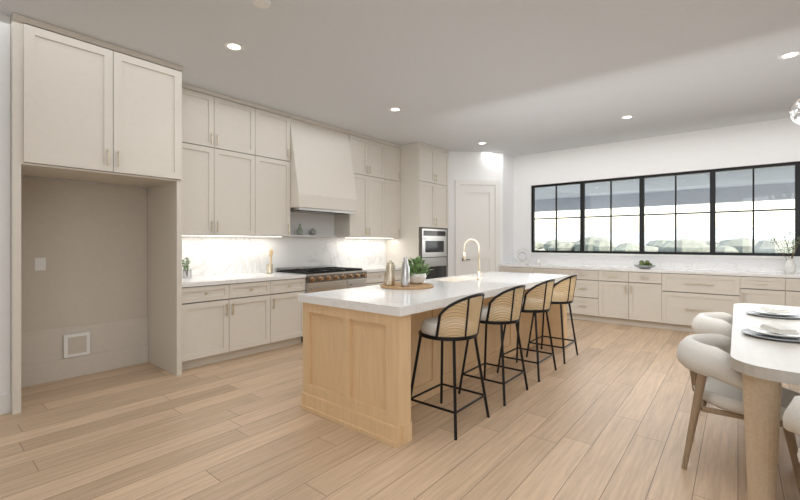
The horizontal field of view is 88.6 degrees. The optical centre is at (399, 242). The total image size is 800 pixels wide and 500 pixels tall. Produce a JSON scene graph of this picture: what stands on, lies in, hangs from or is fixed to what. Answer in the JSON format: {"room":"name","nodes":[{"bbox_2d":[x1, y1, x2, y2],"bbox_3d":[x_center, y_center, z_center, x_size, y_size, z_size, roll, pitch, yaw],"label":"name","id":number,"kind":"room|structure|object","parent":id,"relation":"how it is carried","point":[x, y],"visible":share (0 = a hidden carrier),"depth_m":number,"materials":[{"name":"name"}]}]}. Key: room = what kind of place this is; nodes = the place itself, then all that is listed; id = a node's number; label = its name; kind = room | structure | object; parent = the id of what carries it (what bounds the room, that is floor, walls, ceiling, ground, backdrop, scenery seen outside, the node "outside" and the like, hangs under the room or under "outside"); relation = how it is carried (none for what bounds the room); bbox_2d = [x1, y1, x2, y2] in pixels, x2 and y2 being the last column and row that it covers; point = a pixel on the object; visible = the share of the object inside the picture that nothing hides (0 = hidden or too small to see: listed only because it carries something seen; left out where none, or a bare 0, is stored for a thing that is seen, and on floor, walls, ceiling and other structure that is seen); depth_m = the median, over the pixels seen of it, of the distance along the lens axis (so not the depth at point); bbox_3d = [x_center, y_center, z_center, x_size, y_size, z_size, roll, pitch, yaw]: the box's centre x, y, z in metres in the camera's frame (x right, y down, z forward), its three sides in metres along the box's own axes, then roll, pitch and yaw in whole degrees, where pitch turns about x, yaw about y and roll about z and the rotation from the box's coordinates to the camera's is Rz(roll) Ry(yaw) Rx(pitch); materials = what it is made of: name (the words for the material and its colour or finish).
{"room":"dining room and kitchen","nodes":[
{"label":"dining room and kitchen","id":0,"kind":"room"},
{"bbox_2d":[0,318,799,499],"bbox_3d":[1.558,1.360,1.827,10.720,0.060,11.600,0,0,40],"label":"floor","id":1,"kind":"structure","parent":0,"point":[604,413],"depth_m":2.79,"materials":[{"name":"brown wood"}]},
{"bbox_2d":[150,281,277,374],"bbox_3d":[-2.172,0.893,4.845,0.721,0.875,1.114,0,0,40],"label":"base cabinet","id":2,"kind":"object","parent":1,"relation":"on","point":[201,325],"depth_m":4.48,"materials":[{"name":"beige paint"}]},
{"bbox_2d":[158,273,305,288],"bbox_3d":[-2.019,0.435,5.021,0.734,0.040,1.580,0,0,40],"label":"countertop","id":3,"kind":"structure","parent":2,"relation":"on","point":[227,278],"depth_m":4.74,"materials":[{"name":"white stone"}]},
{"bbox_2d":[182,258,191,278],"bbox_3d":[-2.465,0.287,4.747,0.201,0.253,0.138,0,0,40],"label":"vase","id":4,"kind":"object","parent":3,"relation":"on","point":[187,273],"visible":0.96,"depth_m":4.72,"materials":[{"name":"clear glass"}]},
{"bbox_2d":[266,249,272,272],"bbox_3d":[-1.774,0.247,5.620,0.115,0.334,0.107,0,0,40],"label":"utensil crock","id":5,"kind":"object","parent":3,"relation":"on","point":[269,268],"visible":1,"depth_m":5.58,"materials":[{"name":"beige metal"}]},
{"bbox_2d":[278,277,305,347],"bbox_3d":[-1.708,0.893,5.408,0.721,0.875,0.587,0,0,40],"label":"base cabinet","id":6,"kind":"object","parent":1,"relation":"on","point":[290,311],"depth_m":5.24,"materials":[{"name":"beige paint"}]},
{"bbox_2d":[275,265,366,341],"bbox_3d":[-1.126,0.843,6.035,0.785,0.975,1.112,0,0,40],"label":"range","id":7,"kind":"object","parent":1,"relation":"on","point":[319,278],"visible":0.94,"depth_m":5.82,"materials":[{"name":"silver metal"}]},
{"bbox_2d":[365,273,383,285],"bbox_3d":[-0.605,0.893,6.746,0.721,0.875,0.638,0,0,40],"label":"base cabinet","id":8,"kind":"object","parent":1,"relation":"on","point":[372,279],"depth_m":6.45,"materials":[{"name":"beige paint"}]},
{"bbox_2d":[350,265,409,272],"bbox_3d":[-0.397,0.435,6.988,0.734,0.040,1.276,0,0,40],"label":"countertop","id":9,"kind":"structure","parent":8,"relation":"on","point":[369,268],"depth_m":6.95,"materials":[{"name":"white stone"}]},
{"bbox_2d":[395,269,400,281],"bbox_3d":[-0.218,0.893,7.216,0.721,0.875,0.701,0,0,40],"label":"base cabinet","id":10,"kind":"object","parent":1,"relation":"on","point":[397,271],"depth_m":6.88,"materials":[{"name":"beige paint"}]},
{"bbox_2d":[386,142,448,278],"bbox_3d":[0.337,-0.224,7.822,0.805,3.108,0.940,0,0,40],"label":"tall cabinet","id":11,"kind":"object","parent":1,"relation":"on","point":[425,168],"depth_m":7.44,"materials":[{"name":"beige paint"}]},
{"bbox_2d":[298,283,567,447],"bbox_3d":[0.691,0.904,4.316,1.029,0.853,3.468,0,0,40],"label":"kitchen island","id":12,"kind":"object","parent":1,"relation":"on","point":[360,344],"depth_m":3.09,"materials":[{"name":"wood"}]},
{"bbox_2d":[298,271,569,318],"bbox_3d":[0.689,0.445,4.318,1.070,0.061,3.460,0,0,40],"label":"island countertop","id":13,"kind":"structure","parent":12,"relation":"on","point":[443,293],"depth_m":3.37,"materials":[{"name":"white stone"}]},
{"bbox_2d":[380,282,433,289],"bbox_3d":[0.066,0.404,3.885,0.510,0.020,0.510,0,0,40],"label":"tray","id":14,"kind":"object","parent":13,"relation":"on","point":[415,286],"visible":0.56,"depth_m":3.71,"materials":[{"name":"brown wood"}]},
{"bbox_2d":[386,260,394,285],"bbox_3d":[-0.088,0.276,3.792,0.083,0.235,0.084,0,0,40],"label":"canister","id":15,"kind":"object","parent":14,"relation":"on","point":[390,273],"visible":1,"depth_m":3.76,"materials":[{"name":"gold metal"}]},
{"bbox_2d":[401,257,409,286],"bbox_3d":[0.048,0.261,3.706,0.078,0.265,0.080,0,0,40],"label":"shaker","id":16,"kind":"object","parent":14,"relation":"on","point":[405,274],"visible":1,"depth_m":3.67,"materials":[{"name":"silver metal"}]},
{"bbox_2d":[402,256,433,283],"bbox_3d":[0.158,0.258,3.957,0.313,0.271,0.311,0,0,40],"label":"potted plant","id":17,"kind":"object","parent":14,"relation":"on","point":[418,274],"visible":0.73,"depth_m":3.91,"materials":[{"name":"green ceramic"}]},
{"bbox_2d":[450,279,457,282],"bbox_3d":[0.692,0.567,4.769,0.364,0.208,0.764,0,0,40],"label":"sink","id":18,"kind":"object","parent":13,"relation":"in","point":[451,280],"depth_m":4.97,"materials":[{"name":"white ceramic"}]},
{"bbox_2d":[463,238,483,279],"bbox_3d":[0.844,0.181,4.693,0.231,0.466,0.130,0,0,40],"label":"faucet","id":19,"kind":"object","parent":13,"relation":"on","point":[479,271],"visible":1,"depth_m":4.60,"materials":[{"name":"gold metal"}]},
{"bbox_2d":[411,293,489,439],"bbox_3d":[0.379,0.845,3.071,0.500,0.975,0.492,0,0,40],"label":"bar stool","id":20,"kind":"object","parent":1,"relation":"on","point":[457,320],"visible":1,"depth_m":2.89,"materials":[{"name":"wicker"}]},
{"bbox_2d":[458,285,527,405],"bbox_3d":[0.856,0.845,3.649,0.500,0.975,0.492,0,0,40],"label":"bar stool","id":21,"kind":"object","parent":1,"relation":"on","point":[501,309],"visible":0.94,"depth_m":3.46,"materials":[{"name":"wicker"}]},
{"bbox_2d":[500,266,527,272],"bbox_3d":[2.411,0.892,7.976,0.691,0.875,0.620,0,0,40],"label":"base cabinet","id":22,"kind":"object","parent":1,"relation":"on","point":[519,269],"depth_m":7.77,"materials":[{"name":"beige paint"}]},
{"bbox_2d":[497,279,556,381],"bbox_3d":[1.333,0.845,4.228,0.500,0.975,0.492,0,0,40],"label":"bar stool","id":23,"kind":"object","parent":1,"relation":"on","point":[537,298],"visible":0.88,"depth_m":4.03,"materials":[{"name":"wicker"}]},
{"bbox_2d":[528,266,563,274],"bbox_3d":[2.854,0.892,7.611,0.701,0.875,0.620,0,0,40],"label":"base cabinet","id":24,"kind":"object","parent":1,"relation":"on","point":[531,269],"depth_m":7.42,"materials":[{"name":"beige paint"}]},
{"bbox_2d":[526,274,577,363],"bbox_3d":[1.810,0.845,4.807,0.500,0.975,0.492,0,0,40],"label":"bar stool","id":25,"kind":"object","parent":1,"relation":"on","point":[563,290],"visible":0.73,"depth_m":4.61,"materials":[{"name":"wicker"}]},
{"bbox_2d":[564,270,595,320],"bbox_3d":[3.314,0.892,7.232,0.612,0.875,0.620,0,0,40],"label":"base cabinet","id":26,"kind":"object","parent":1,"relation":"on","point":[583,307],"depth_m":7.00,"materials":[{"name":"beige paint"}]},
{"bbox_2d":[596,270,655,327],"bbox_3d":[3.874,0.892,6.770,0.961,0.875,0.620,0,0,40],"label":"base cabinet","id":27,"kind":"object","parent":1,"relation":"on","point":[624,297],"depth_m":6.58,"materials":[{"name":"beige paint"}]},
{"bbox_2d":[656,274,731,332],"bbox_3d":[4.552,0.892,6.211,1.042,0.875,0.620,0,0,40],"label":"base cabinet","id":28,"kind":"object","parent":1,"relation":"on","point":[677,296],"depth_m":6.06,"materials":[{"name":"beige paint"}]},
{"bbox_2d":[504,262,799,277],"bbox_3d":[5.335,0.434,5.557,8.280,0.040,0.633,0,0,40],"label":"countertop","id":29,"kind":"structure","parent":28,"relation":"on","point":[657,269],"depth_m":6.20,"materials":[{"name":"white stone"}]},
{"bbox_2d":[516,248,530,263],"bbox_3d":[2.410,0.255,8.018,0.306,0.318,0.080,0,0,40],"label":"ring sculpture","id":30,"kind":"object","parent":29,"relation":"on","point":[525,254],"visible":1,"depth_m":8.02,"materials":[{"name":"white ceramic"}]},
{"bbox_2d":[634,260,655,268],"bbox_3d":[3.976,0.345,6.663,0.320,0.138,0.320,0,0,40],"label":"fruit bowl","id":31,"kind":"object","parent":29,"relation":"on","point":[646,264],"visible":1,"depth_m":6.61,"materials":[{"name":"grey ceramic"}]},
{"bbox_2d":[766,226,799,272],"bbox_3d":[5.327,0.074,5.628,0.484,0.680,0.428,0,0,40],"label":"vase","id":32,"kind":"object","parent":29,"relation":"on","point":[790,266],"visible":1,"depth_m":5.58,"materials":[{"name":"white ceramic"}]},
{"bbox_2d":[692,312,732,376],"bbox_3d":[2.709,0.962,3.275,0.622,0.742,0.630,0,0,40],"label":"dining chair","id":33,"kind":"object","parent":1,"relation":"on","point":[713,323],"visible":0.35,"depth_m":3.25,"materials":[{"name":"fabric"}]},
{"bbox_2d":[677,334,799,493],"bbox_3d":[2.019,0.962,2.438,0.622,0.742,0.630,0,0,40],"label":"dining chair","id":34,"kind":"object","parent":1,"relation":"on","point":[701,357],"visible":0.79,"depth_m":2.36,"materials":[{"name":"fabric"}]},
{"bbox_2d":[732,274,775,314],"bbox_3d":[5.085,0.892,5.772,0.582,0.875,0.620,0,0,40],"label":"base cabinet","id":35,"kind":"object","parent":1,"relation":"on","point":[744,290],"depth_m":5.59,"materials":[{"name":"beige paint"}]},
{"bbox_2d":[730,303,799,499],"bbox_3d":[2.818,0.950,2.601,1.100,0.760,2.600,0,0,40],"label":"dining table","id":36,"kind":"object","parent":1,"relation":"on","point":[766,368],"visible":0.94,"depth_m":2.00,"materials":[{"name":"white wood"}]},
{"bbox_2d":[741,324,799,341],"bbox_3d":[2.297,0.539,2.487,0.350,0.060,0.350,0,0,40],"label":"place setting","id":37,"kind":"object","parent":36,"relation":"on","point":[776,332],"visible":1,"depth_m":2.45,"materials":[{"name":"white ceramic"}]},
{"bbox_2d":[745,306,799,318],"bbox_3d":[2.930,0.539,3.209,0.350,0.060,0.350,0,0,40],"label":"place setting","id":38,"kind":"object","parent":36,"relation":"on","point":[771,312],"visible":1,"depth_m":3.17,"materials":[{"name":"white ceramic"}]},
{"bbox_2d":[776,278,799,306],"bbox_3d":[5.609,0.892,5.339,1.022,0.875,0.620,0,0,40],"label":"base cabinet","id":39,"kind":"object","parent":1,"relation":"on","point":[787,289],"depth_m":5.37,"materials":[{"name":"beige paint"}]},
{"bbox_2d":[783,396,799,462],"bbox_3d":[1.858,0.962,1.530,0.630,0.742,0.622,0,0,40],"label":"dining chair","id":40,"kind":"object","parent":1,"relation":"on","point":[791,419],"visible":1,"depth_m":1.63,"materials":[{"name":"fabric"}]},
{"bbox_2d":[0,14,799,395],"bbox_3d":[1.558,-0.225,1.827,10.720,3.110,11.600,0,0,40],"label":"wall","id":41,"kind":"structure","parent":0,"point":[732,146],"depth_m":6.73,"materials":[{"name":"white paint"}]},
{"bbox_2d":[0,394,10,414],"bbox_3d":[-4.246,1.260,1.783,0.014,0.140,3.730,0,0,40],"label":"baseboard","id":42,"kind":"structure","parent":41,"relation":"attached to","point":[5,404],"depth_m":3.19,"materials":[{"name":"white paint"}]},
{"bbox_2d":[21,177,147,387],"bbox_3d":[-3.185,0.360,4.142,0.052,1.940,1.150,0,0,40],"label":"wall","id":43,"kind":"structure","parent":41,"relation":"attached to","point":[83,278],"depth_m":4.13,"materials":[{"name":"beige paint"}]},
{"bbox_2d":[10,13,189,188],"bbox_3d":[-2.876,-1.199,3.928,0.801,1.158,1.319,0,0,40],"label":"upper cabinet","id":44,"kind":"object","parent":41,"relation":"attached to","point":[83,108],"depth_m":3.59,"materials":[{"name":"beige paint"}]},
{"bbox_2d":[150,85,261,236],"bbox_3d":[-2.307,-0.934,4.964,0.361,1.688,1.126,0,0,40],"label":"upper cabinet","id":45,"kind":"object","parent":41,"relation":"attached to","point":[209,170],"depth_m":4.86,"materials":[{"name":"beige paint"}]},
{"bbox_2d":[262,106,289,236],"bbox_3d":[-1.837,-0.934,5.534,0.361,1.688,0.593,0,0,40],"label":"upper cabinet","id":46,"kind":"object","parent":41,"relation":"attached to","point":[275,123],"depth_m":5.48,"materials":[{"name":"beige paint"}]},
{"bbox_2d":[289,114,356,214],"bbox_3d":[-1.225,-1.113,6.137,0.538,1.330,1.108,0,0,40],"label":"range hood","id":47,"kind":"object","parent":41,"relation":"attached to","point":[322,180],"visible":0.77,"depth_m":5.94,"materials":[{"name":"beige paint"}]},
{"bbox_2d":[334,131,389,236],"bbox_3d":[-0.652,-0.934,6.972,0.361,1.688,0.905,0,0,40],"label":"upper cabinet","id":48,"kind":"object","parent":41,"relation":"attached to","point":[370,156],"depth_m":6.84,"materials":[{"name":"beige paint"}]},
{"bbox_2d":[288,235,336,236],"bbox_3d":[-1.385,-0.107,6.269,0.093,0.025,1.048,0,0,40],"label":"shelf","id":49,"kind":"object","parent":48,"relation":"attached to","point":[311,236],"visible":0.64,"depth_m":6.24,"materials":[{"name":"white paint"}]},
{"bbox_2d":[297,224,302,234],"bbox_3d":[-1.496,-0.203,6.132,0.096,0.165,0.096,0,0,40],"label":"bottle","id":50,"kind":"object","parent":49,"relation":"on","point":[299,230],"visible":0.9,"depth_m":6.10,"materials":[{"name":"green ceramic"}]},
{"bbox_2d":[309,229,315,234],"bbox_3d":[-1.343,-0.171,6.317,0.110,0.100,0.110,0,0,40],"label":"vase","id":51,"kind":"object","parent":49,"relation":"on","point":[312,231],"visible":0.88,"depth_m":6.28,"materials":[{"name":"grey ceramic"}]},
{"bbox_2d":[382,143,401,240],"bbox_3d":[-0.289,-0.934,7.413,0.361,1.688,0.483,0,0,40],"label":"upper cabinet","id":52,"kind":"object","parent":41,"relation":"attached to","point":[395,150],"depth_m":7.40,"materials":[{"name":"beige paint"}]},
{"bbox_2d":[455,180,499,275],"bbox_3d":[1.510,0.055,7.963,0.880,2.550,0.078,0,0,-5],"label":"pantry door","id":53,"kind":"structure","parent":41,"relation":"in","point":[477,210],"depth_m":7.99,"materials":[{"name":"white paint"}]},
{"bbox_2d":[514,258,799,273],"bbox_3d":[5.532,0.365,5.796,8.280,0.099,0.014,0,0,40],"label":"backsplash","id":54,"kind":"structure","parent":41,"relation":"attached to","point":[547,262],"depth_m":6.66,"materials":[{"name":"white stone"}]},
{"bbox_2d":[530,161,799,258],"bbox_3d":[4.875,-0.462,6.394,5.850,1.373,0.130,0,0,40],"label":"window","id":55,"kind":"structure","parent":41,"relation":"in","point":[729,211],"depth_m":6.71,"materials":[{"name":"clear glass"}]},
{"bbox_2d":[0,0,799,155],"bbox_3d":[1.558,-1.830,1.827,10.720,0.100,11.600,0,0,40],"label":"ceiling","id":56,"kind":"structure","parent":0,"point":[517,77],"depth_m":4.00,"materials":[{"name":"paint"}]},
{"bbox_2d":[224,42,244,50],"bbox_3d":[-1.501,-1.777,3.713,0.176,0.004,0.176,0,0,40],"label":"recessed light","id":57,"kind":"object","parent":56,"relation":"in","point":[233,45],"visible":1,"depth_m":3.71,"materials":[{"name":"white paint"}]},
{"bbox_2d":[252,0,270,8],"bbox_3d":[-1.013,-1.764,3.000,0.130,0.030,0.130,0,0,40],"label":"smoke detector","id":58,"kind":"object","parent":56,"relation":"attached to","point":[263,4],"visible":1,"depth_m":2.99,"materials":[{"name":"white paint"}]},
{"bbox_2d":[389,107,401,111],"bbox_3d":[-0.064,-1.777,5.457,0.176,0.004,0.176,0,0,40],"label":"recessed light","id":59,"kind":"object","parent":56,"relation":"in","point":[395,109],"visible":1,"depth_m":5.45,"materials":[{"name":"white paint"}]},
{"bbox_2d":[620,115,633,118],"bbox_3d":[3.207,-1.777,5.793,0.176,0.004,0.176,0,0,40],"label":"recessed light","id":60,"kind":"object","parent":56,"relation":"in","point":[627,116],"visible":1,"depth_m":5.80,"materials":[{"name":"white paint"}]},
{"bbox_2d":[777,51,799,58],"bbox_3d":[3.690,-1.777,3.879,0.176,0.004,0.176,0,0,40],"label":"recessed light","id":61,"kind":"object","parent":56,"relation":"in","point":[789,54],"visible":1,"depth_m":3.88,"materials":[{"name":"white paint"}]},
{"bbox_2d":[789,99,799,124],"bbox_3d":[3.174,-1.177,2.781,0.830,1.204,0.960,0,0,40],"label":"pendant chandelier","id":62,"kind":"object","parent":56,"relation":"hanging from","point":[794,112],"visible":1,"depth_m":2.69,"materials":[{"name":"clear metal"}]}
]}

